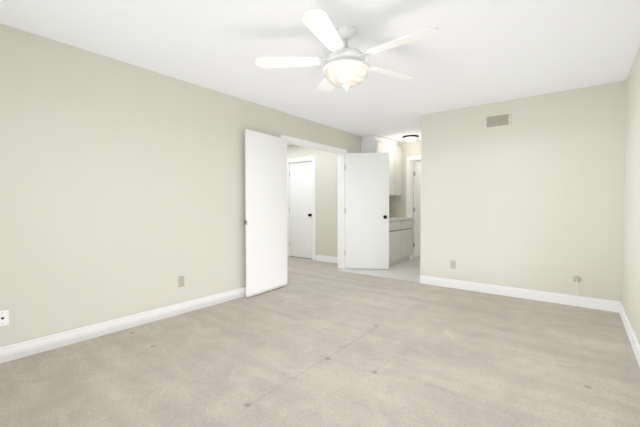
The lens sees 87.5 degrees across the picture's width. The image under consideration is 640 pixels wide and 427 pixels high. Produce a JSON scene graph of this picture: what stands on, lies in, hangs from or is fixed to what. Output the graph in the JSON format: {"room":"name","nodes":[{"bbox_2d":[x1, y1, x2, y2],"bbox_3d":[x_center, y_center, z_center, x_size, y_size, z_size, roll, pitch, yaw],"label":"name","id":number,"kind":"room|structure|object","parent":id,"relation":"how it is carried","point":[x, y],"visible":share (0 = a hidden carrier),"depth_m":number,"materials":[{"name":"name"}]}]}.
{"room":"empty bedroom","nodes":[
{"label":"empty bedroom","id":0,"kind":"room"},
{"bbox_2d":[0,23,416,346],"bbox_3d":[-0.328,-0.215,5.190,0.140,2.500,9.190,1,2,38],"label":"wall","id":1,"kind":"structure","parent":0,"point":[122,189],"depth_m":3.05,"materials":[{"name":"paint"}]},
{"bbox_2d":[0,309,8,325],"bbox_3d":[-2.355,0.777,2.478,0.008,0.116,0.072,1,2,38],"label":"electrical outlet","id":2,"kind":"object","parent":1,"relation":"attached to","point":[4,317],"visible":1,"depth_m":2.48,"materials":[{"name":"white plastic"}]},
{"bbox_2d":[0,287,245,363],"bbox_3d":[-1.786,1.029,3.214,0.015,0.118,3.950,1,2,38],"label":"baseboard","id":3,"kind":"structure","parent":1,"relation":"attached to","point":[11,352],"depth_m":3.02,"materials":[{"name":"white wood"}]},
{"bbox_2d":[178,276,183,286],"bbox_3d":[-1.491,0.733,3.591,0.010,0.114,0.070,1,2,38],"label":"electrical outlet","id":4,"kind":"object","parent":1,"relation":"attached to","point":[180,281],"visible":1,"depth_m":3.59,"materials":[{"name":"grey plastic"}]},
{"bbox_2d":[281,134,346,268],"bbox_3d":[-0.096,-0.058,5.495,0.172,2.170,1.704,1,2,38],"label":"door frame","id":5,"kind":"structure","parent":1,"relation":"in","point":[340,152],"depth_m":6.09,"materials":[{"name":"white wood"}]},
{"bbox_2d":[245,129,286,296],"bbox_3d":[-0.727,-0.004,4.503,0.108,2.090,0.793,1,2,33],"label":"door","id":6,"kind":"structure","parent":5,"relation":"attached to","point":[266,203],"depth_m":4.42,"materials":[{"name":"white wood"}]},
{"bbox_2d":[345,153,388,268],"bbox_3d":[0.847,-0.044,6.042,0.794,2.090,0.180,0,2,5],"label":"door","id":7,"kind":"structure","parent":5,"relation":"attached to","point":[366,210],"depth_m":6.02,"materials":[{"name":"white wood"}]},
{"bbox_2d":[287,145,337,256],"bbox_3d":[-0.376,-0.271,7.332,2.560,2.500,0.140,1,2,38],"label":"wall","id":8,"kind":"structure","parent":0,"point":[326,203],"depth_m":6.87,"materials":[{"name":"paint"}]},
{"bbox_2d":[287,156,315,259],"bbox_3d":[-0.397,-0.118,7.342,0.870,2.193,0.156,1,2,38],"label":"door frame","id":9,"kind":"structure","parent":8,"relation":"in","point":[303,159],"depth_m":7.07,"materials":[{"name":"white wood"}]},
{"bbox_2d":[289,161,311,258],"bbox_3d":[-0.406,-0.079,7.338,0.694,2.090,0.179,1,2,38],"label":"door","id":10,"kind":"structure","parent":9,"relation":"attached to","point":[300,209],"depth_m":7.32,"materials":[{"name":"white wood"}]},
{"bbox_2d":[316,255,337,262],"bbox_3d":[-0.423,0.921,7.302,2.560,0.118,0.015,1,2,38],"label":"baseboard","id":11,"kind":"structure","parent":8,"relation":"attached to","point":[327,258],"depth_m":6.85,"materials":[{"name":"white wood"}]},
{"bbox_2d":[0,256,639,426],"bbox_3d":[0.185,1.093,4.915,6.850,0.100,9.450,1,2,38],"label":"floor","id":12,"kind":"structure","parent":0,"point":[465,358],"depth_m":2.42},
{"bbox_2d":[130,325,591,406],"bbox_3d":[0.019,1.102,2.622,3.317,0.002,1.639,1,2,38],"label":"stain","id":13,"kind":"object","parent":12,"relation":"on","point":[372,372],"depth_m":2.45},
{"bbox_2d":[0,0,639,144],"bbox_3d":[0.185,-1.506,4.847,6.850,0.100,9.450,1,2,38],"label":"ceiling","id":14,"kind":"structure","parent":0,"point":[470,53],"depth_m":2.79,"materials":[{"name":"paint"}]},
{"bbox_2d":[255,7,438,91],"bbox_3d":[0.238,-1.164,2.509,1.302,0.458,1.348,1,2,38],"label":"fan","id":15,"kind":"object","parent":14,"relation":"hanging from","point":[346,66],"visible":1,"depth_m":2.43,"materials":[{"name":"white plastic"}]},
{"bbox_2d":[403,135,418,142],"bbox_3d":[1.764,-1.435,6.504,0.304,0.127,0.304,1,2,38],"label":"flush-mount light","id":16,"kind":"object","parent":14,"relation":"attached to","point":[410,138],"visible":1,"depth_m":6.40,"materials":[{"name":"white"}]},
{"bbox_2d":[338,257,419,282],"bbox_3d":[2.082,0.989,6.872,1.650,0.004,3.630,1,2,38],"label":"floor","id":17,"kind":"structure","parent":0,"point":[408,270],"depth_m":5.84,"materials":[{"name":"grey tile"}]},
{"bbox_2d":[361,135,412,265],"bbox_3d":[1.378,-0.255,6.781,0.601,2.496,1.176,1,2,38],"label":"tall cabinet","id":18,"kind":"object","parent":17,"relation":"on","point":[400,239],"visible":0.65,"depth_m":6.70,"materials":[{"name":"white wood"}]},
{"bbox_2d":[389,141,420,216],"bbox_3d":[2.140,-0.263,7.028,1.510,2.500,0.140,1,2,38],"label":"wall","id":19,"kind":"structure","parent":0,"point":[397,206],"depth_m":7.19,"materials":[{"name":"paint"}]},
{"bbox_2d":[406,156,420,228],"bbox_3d":[2.249,-0.107,6.937,0.910,2.193,0.156,1,2,38],"label":"door frame","id":20,"kind":"structure","parent":19,"relation":"in","point":[409,185],"depth_m":7.12,"materials":[{"name":"white wood"}]},
{"bbox_2d":[413,162,420,257],"bbox_3d":[2.281,-0.083,7.498,0.180,2.090,0.734,1,2,42],"label":"doorleaf","id":21,"kind":"object","parent":20,"relation":"attached to","point":[417,209],"visible":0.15,"depth_m":7.29,"materials":[{"name":"white wood"}]},
{"bbox_2d":[420,80,625,301],"bbox_3d":[2.428,-0.193,4.339,2.240,2.500,0.140,1,2,38],"label":"wall","id":22,"kind":"structure","parent":0,"point":[531,197],"depth_m":4.11,"materials":[{"name":"paint"}]},
{"bbox_2d":[451,260,455,268],"bbox_3d":[1.872,0.718,4.699,0.070,0.114,0.010,1,2,38],"label":"electrical outlet","id":23,"kind":"object","parent":22,"relation":"attached to","point":[453,264],"visible":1,"depth_m":4.69,"materials":[{"name":"grey plastic"}]},
{"bbox_2d":[485,112,510,128],"bbox_3d":[2.296,-1.197,4.318,0.295,0.180,0.013,1,2,38],"label":"air vent","id":24,"kind":"object","parent":22,"relation":"in","point":[500,120],"visible":1,"depth_m":4.31,"materials":[{"name":"grey metal"}]},
{"bbox_2d":[420,275,619,312],"bbox_3d":[2.380,1.000,4.309,2.240,0.118,0.015,1,2,38],"label":"baseboard","id":25,"kind":"structure","parent":22,"relation":"attached to","point":[594,303],"depth_m":4.15,"materials":[{"name":"white wood"}]},
{"bbox_2d":[572,275,580,305],"bbox_3d":[2.953,0.888,3.845,0.080,0.345,0.043,1,2,38],"label":"outlet","id":26,"kind":"object","parent":22,"relation":"attached to","point":[576,278],"visible":0.98,"depth_m":3.84,"materials":[{"name":"beige plastic"}]},
{"bbox_2d":[621,46,639,343],"bbox_3d":[1.672,-0.116,1.422,0.140,2.500,5.680,1,2,38],"label":"wall","id":27,"kind":"structure","parent":0,"point":[630,294],"depth_m":3.01,"materials":[{"name":"paint"}]},
{"bbox_2d":[619,302,639,366],"bbox_3d":[1.611,1.074,1.500,0.015,0.118,5.400,1,2,38],"label":"baseboard","id":28,"kind":"structure","parent":27,"relation":"attached to","point":[634,342],"depth_m":2.84,"materials":[{"name":"white wood"}]}
]}

